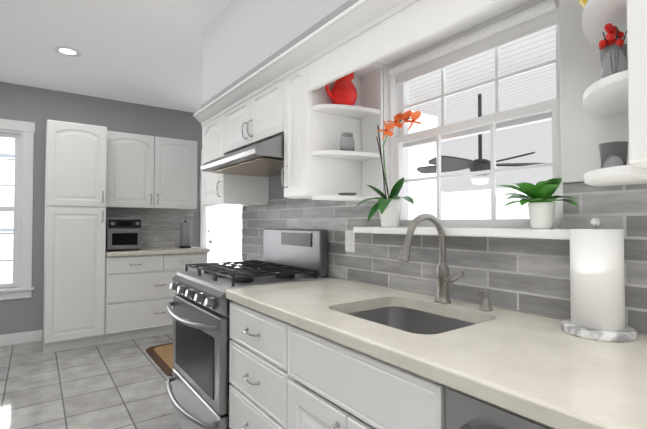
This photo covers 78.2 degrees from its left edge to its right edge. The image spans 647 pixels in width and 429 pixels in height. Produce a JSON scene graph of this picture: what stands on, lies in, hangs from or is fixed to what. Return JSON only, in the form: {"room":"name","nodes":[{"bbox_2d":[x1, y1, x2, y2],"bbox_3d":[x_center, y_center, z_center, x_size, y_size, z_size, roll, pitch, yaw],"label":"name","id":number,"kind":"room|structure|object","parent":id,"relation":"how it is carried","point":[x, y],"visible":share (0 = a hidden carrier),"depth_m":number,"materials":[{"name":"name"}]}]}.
{"room":"kitchen","nodes":[
{"label":"kitchen","id":0,"kind":"room"},
{"bbox_2d":[0,333,181,428],"bbox_3d":[-0.722,1.266,1.542,5.500,0.050,6.970,1,-1,-36],"label":"floor","id":1,"kind":"structure","parent":0,"point":[118,385],"depth_m":2.92,"materials":[{"name":"grey tile"}]},
{"bbox_2d":[43,119,106,352],"bbox_3d":[-2.511,0.211,4.014,0.488,2.160,0.598,1,-1,-36],"label":"tall cabinet","id":2,"kind":"object","parent":1,"relation":"on","point":[96,292],"depth_m":3.77,"materials":[{"name":"white paint"}]},
{"bbox_2d":[103,251,209,343],"bbox_3d":[-1.898,0.863,4.444,1.018,0.874,0.598,1,-1,-36],"label":"base cabinet","id":3,"kind":"object","parent":1,"relation":"on","point":[137,291],"depth_m":4.09,"materials":[{"name":"white paint"}]},
{"bbox_2d":[107,247,209,258],"bbox_3d":[-1.883,0.406,4.450,1.038,0.040,0.617,1,-1,-36],"label":"countertop","id":4,"kind":"structure","parent":3,"relation":"on","point":[154,250],"depth_m":4.27,"materials":[{"name":"beige stone"}]},
{"bbox_2d":[106,218,141,250],"bbox_3d":[-2.166,0.212,4.292,0.335,0.340,0.355,1,-1,-36],"label":"toaster oven","id":5,"kind":"object","parent":4,"relation":"on","point":[123,233],"visible":0.92,"depth_m":4.17,"materials":[{"name":"silver metal"}]},
{"bbox_2d":[179,220,191,247],"bbox_3d":[-1.631,0.229,4.700,0.144,0.323,0.144,1,-1,-36],"label":"paper towel","id":6,"kind":"object","parent":4,"relation":"on","point":[185,233],"visible":1,"depth_m":4.65,"materials":[{"name":"white paper"}]},
{"bbox_2d":[146,343,173,376],"bbox_3d":[-1.189,1.277,3.641,0.660,0.012,0.920,1,-1,-36],"label":"rug","id":7,"kind":"object","parent":1,"relation":"on","point":[161,356],"visible":0.23,"depth_m":3.57,"materials":[{"name":"brown fabric"}]},
{"bbox_2d":[165,228,332,428],"bbox_3d":[-0.458,0.669,2.205,0.710,1.170,0.754,1,-1,-36],"label":"range","id":8,"kind":"object","parent":1,"relation":"on","point":[198,391],"visible":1,"depth_m":2.06,"materials":[{"name":"silver metal"}]},
{"bbox_2d":[229,301,405,428],"bbox_3d":[-0.019,0.807,1.725,0.612,0.874,0.520,1,-1,-36],"label":"base cabinet","id":9,"kind":"object","parent":1,"relation":"on","point":[274,385],"depth_m":1.40,"materials":[{"name":"white paint"}]},
{"bbox_2d":[226,278,646,428],"bbox_3d":[0.634,0.332,0.817,0.627,0.040,2.776,1,-1,-36],"label":"countertop","id":10,"kind":"structure","parent":9,"relation":"on","point":[524,365],"depth_m":0.91,"materials":[{"name":"beige stone"}]},
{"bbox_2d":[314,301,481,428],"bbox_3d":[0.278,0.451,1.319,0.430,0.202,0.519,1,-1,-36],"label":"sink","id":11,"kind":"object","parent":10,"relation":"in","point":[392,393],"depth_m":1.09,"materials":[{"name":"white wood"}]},
{"bbox_2d":[398,213,497,312],"bbox_3d":[0.411,0.159,1.357,0.257,0.328,0.222,1,-1,-36],"label":"faucet","id":12,"kind":"object","parent":10,"relation":"on","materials":[{"name":"silver metal"}]},
{"bbox_2d":[476,290,492,311],"bbox_3d":[0.536,0.288,1.336,0.069,0.068,0.044,1,-1,-36],"label":"soap dispenser","id":13,"kind":"object","parent":10,"relation":"on","point":[485,306],"depth_m":1.33,"materials":[{"name":"silver metal"}]},
{"bbox_2d":[561,218,636,341],"bbox_3d":[0.731,0.163,1.065,0.167,0.308,0.167,1,-1,-36],"label":"paper towel holder","id":14,"kind":"object","parent":10,"relation":"on","point":[597,288],"visible":1,"depth_m":1.01,"materials":[{"name":"white paper"}]},
{"bbox_2d":[422,381,537,428],"bbox_3d":[0.676,0.788,0.761,0.614,0.874,0.650,1,-1,-36],"label":"base cabinet","id":15,"kind":"object","parent":1,"relation":"on","point":[445,409],"depth_m":0.80,"materials":[{"name":"white paint"}]},
{"bbox_2d":[446,386,552,428],"bbox_3d":[0.660,0.788,0.737,0.668,0.874,0.622,1,-1,-36],"label":"dishwasher","id":16,"kind":"object","parent":15,"relation":"in","point":[466,408],"depth_m":0.76,"materials":[{"name":"silver metal"}]},
{"bbox_2d":[0,82,201,339],"bbox_3d":[-2.719,-0.003,4.332,5.500,2.600,0.150,1,-1,-36],"label":"wall","id":17,"kind":"structure","parent":0,"point":[38,107],"depth_m":4.13,"materials":[{"name":"grey paint"}]},
{"bbox_2d":[0,119,34,299],"bbox_3d":[-3.399,-0.054,3.798,1.050,1.780,0.180,1,-1,-36],"label":"window unit","id":18,"kind":"structure","parent":17,"relation":"in","point":[22,134],"depth_m":4.01,"materials":[{"name":"white wood"}]},
{"bbox_2d":[0,330,41,345],"bbox_3d":[-2.670,1.241,4.240,5.500,0.110,0.013,1,-1,-36],"label":"baseboard","id":19,"kind":"structure","parent":17,"relation":"attached to","point":[20,338],"depth_m":3.98,"materials":[{"name":"white wood"}]},
{"bbox_2d":[106,208,192,247],"bbox_3d":[-2.064,0.163,4.704,1.040,0.452,0.008,1,-1,-36],"label":"tile backsplash","id":20,"kind":"structure","parent":17,"relation":"attached to","point":[160,227],"depth_m":4.77,"materials":[{"name":"grey tile"}]},
{"bbox_2d":[106,131,196,209],"bbox_3d":[-1.975,-0.473,4.568,0.970,0.810,0.350,1,-1,-36],"label":"upper cabinet","id":21,"kind":"object","parent":17,"relation":"attached to","point":[148,172],"visible":0.98,"depth_m":4.43,"materials":[{"name":"white paint"}]},
{"bbox_2d":[200,150,242,265],"bbox_3d":[-1.188,0.249,5.386,1.000,2.140,0.127,1,-1,-36],"label":"door unit","id":22,"kind":"structure","parent":17,"relation":"in","point":[221,233],"depth_m":5.31,"materials":[{"name":"white"}]},
{"bbox_2d":[0,0,232,112],"bbox_3d":[-0.722,-1.383,1.596,5.500,0.050,6.970,1,-1,-36],"label":"ceiling","id":23,"kind":"structure","parent":0,"point":[146,52],"depth_m":3.16,"materials":[{"name":"white paint"}]},
{"bbox_2d":[53,46,81,56],"bbox_3d":[-2.080,-1.323,3.235,0.200,0.004,0.200,1,-1,-36],"label":"recessed light","id":24,"kind":"object","parent":23,"relation":"in","point":[67,51],"visible":1,"depth_m":3.23,"materials":[{"name":"white"}]},
{"bbox_2d":[201,0,358,108],"bbox_3d":[0.604,-1.066,1.140,0.335,0.602,4.689,1,-1,-36],"label":"wall","id":25,"kind":"structure","parent":0,"point":[242,40],"depth_m":2.26,"materials":[{"name":"grey paint"}]},
{"bbox_2d":[252,110,646,334],"bbox_3d":[0.801,-0.065,1.263,0.150,2.600,4.690,1,-1,-36],"label":"wall","id":26,"kind":"structure","parent":0,"point":[276,189],"depth_m":2.62,"materials":[{"name":"grey paint"}]},
{"bbox_2d":[201,108,268,206],"bbox_3d":[-0.638,-0.372,2.850,0.328,0.620,0.422,1,-1,-36],"label":"upper cabinet","id":27,"kind":"object","parent":26,"relation":"attached to","point":[219,190],"depth_m":2.71,"materials":[{"name":"white paint"}]},
{"bbox_2d":[221,72,280,155],"bbox_3d":[-0.289,-0.545,2.370,0.328,0.295,0.765,1,-1,-36],"label":"upper cabinet","id":28,"kind":"object","parent":26,"relation":"attached to","point":[253,117],"depth_m":2.23,"materials":[{"name":"white paint"}]},
{"bbox_2d":[201,134,283,176],"bbox_3d":[-0.350,-0.330,2.322,0.478,0.131,0.757,1,-1,-36],"label":"range hood","id":29,"kind":"object","parent":28,"relation":"attached to","point":[264,158],"visible":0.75,"depth_m":2.12,"materials":[{"name":"silver metal"}]},
{"bbox_2d":[281,52,368,201],"bbox_3d":[0.000,-0.390,1.967,0.328,0.620,0.218,1,-1,-36],"label":"upper cabinet","id":30,"kind":"object","parent":26,"relation":"attached to","point":[286,94],"depth_m":1.85,"materials":[{"name":"white paint"}]},
{"bbox_2d":[325,72,356,105],"bbox_3d":[0.076,-0.569,1.808,0.169,0.158,0.126,1,-1,-36],"label":"pitcher","id":31,"kind":"object","parent":30,"relation":"in","point":[343,91],"visible":0.69,"depth_m":1.77,"materials":[{"name":"red ceramic"}]},
{"bbox_2d":[338,193,356,195],"bbox_3d":[0.110,-0.091,1.819,0.090,0.013,0.090,1,-1,-36],"label":"dish","id":32,"kind":"object","parent":30,"relation":"in","point":[351,194],"visible":0.75,"depth_m":1.79,"materials":[{"name":"grey ceramic"}]},
{"bbox_2d":[340,132,360,151],"bbox_3d":[0.110,-0.328,1.823,0.090,0.088,0.080,1,-1,-36],"label":"glass jar","id":33,"kind":"object","parent":30,"relation":"in","point":[347,141],"visible":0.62,"depth_m":1.80,"materials":[{"name":"white"}]},
{"bbox_2d":[242,182,646,333],"bbox_3d":[0.532,0.097,1.496,0.008,0.454,3.989,1,-1,-36],"label":"tile backsplash","id":34,"kind":"structure","parent":26,"relation":"attached to","point":[528,275],"depth_m":1.42,"materials":[{"name":"grey tile"}]},
{"bbox_2d":[345,230,354,251],"bbox_3d":[0.135,0.136,2.032,0.008,0.110,0.075,1,-1,-36],"label":"electrical outlet plate","id":35,"kind":"object","parent":34,"relation":"attached to","point":[349,240],"visible":0.85,"depth_m":2.03,"materials":[{"name":"white plastic"}]},
{"bbox_2d":[353,0,645,239],"bbox_3d":[0.574,-0.322,1.517,0.223,0.804,1.176,1,-1,-36],"label":"window","id":36,"kind":"structure","parent":26,"relation":"in","point":[402,141],"depth_m":1.45,"materials":[{"name":"white wood"}]},
{"bbox_2d":[356,110,421,226],"bbox_3d":[0.299,-0.190,1.670,0.220,0.485,0.276,1,-1,-36],"label":"orchid plant","id":37,"kind":"object","parent":36,"relation":"on","point":[389,208],"visible":1,"depth_m":1.72,"materials":[{"name":"green plant"}]},
{"bbox_2d":[389,0,558,85],"bbox_3d":[0.534,-0.651,1.569,0.043,0.085,0.730,1,-1,-36],"label":"blinds","id":38,"kind":"object","parent":36,"relation":"attached to","point":[534,19],"visible":0.9,"depth_m":1.49,"materials":[{"name":"white wood"}]},
{"bbox_2d":[498,178,577,228],"bbox_3d":[0.633,-0.029,1.200,0.205,0.145,0.237,1,-1,-36],"label":"plant","id":39,"kind":"object","parent":36,"relation":"on","point":[539,198],"visible":1,"depth_m":1.21,"materials":[{"name":"green plant"}]},
{"bbox_2d":[613,0,646,175],"bbox_3d":[0.870,-0.415,0.762,0.328,0.620,0.391,1,-1,-36],"label":"upper cabinet","id":40,"kind":"object","parent":26,"relation":"attached to","point":[630,85],"depth_m":0.81,"materials":[{"name":"white paint"}]},
{"bbox_2d":[579,0,587,7],"bbox_3d":[0.697,-0.531,0.981,0.120,0.050,0.119,1,-1,-36],"label":"bowl","id":41,"kind":"object","parent":40,"relation":"in","point":[582,3],"visible":0.08,"depth_m":1.00,"materials":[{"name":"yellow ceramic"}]},
{"bbox_2d":[598,141,628,168],"bbox_3d":[0.703,-0.137,0.965,0.060,0.070,0.059,1,-1,-36],"label":"glass tumbler","id":42,"kind":"object","parent":40,"relation":"in","point":[612,154],"visible":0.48,"depth_m":0.94,"materials":[{"name":"grey"}]},
{"bbox_2d":[599,23,627,78],"bbox_3d":[0.709,-0.382,0.972,0.081,0.162,0.065,1,-1,-36],"label":"vase","id":43,"kind":"object","parent":40,"relation":"in","point":[613,53],"visible":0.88,"depth_m":0.95,"materials":[{"name":"glass"},{"name":"plant"}]},
{"label":"outside","id":44,"kind":"structure","parent":0,"visible":0},
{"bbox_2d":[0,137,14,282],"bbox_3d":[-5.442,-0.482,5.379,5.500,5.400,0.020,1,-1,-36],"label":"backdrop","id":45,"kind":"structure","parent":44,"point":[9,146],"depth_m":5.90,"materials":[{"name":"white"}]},
{"bbox_2d":[408,26,556,219],"bbox_3d":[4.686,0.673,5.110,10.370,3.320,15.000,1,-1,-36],"label":"window glass","id":46,"kind":"object","parent":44,"point":[471,109],"depth_m":3.88,"materials":[{"name":"white"}]},
{"bbox_2d":[416,94,542,184],"bbox_3d":[1.269,-0.623,3.297,1.060,0.758,1.086,1,-1,-36],"label":"fan","id":47,"kind":"object","parent":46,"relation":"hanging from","point":[446,165],"depth_m":3.25,"materials":[{"name":"grey metal"}]}
]}

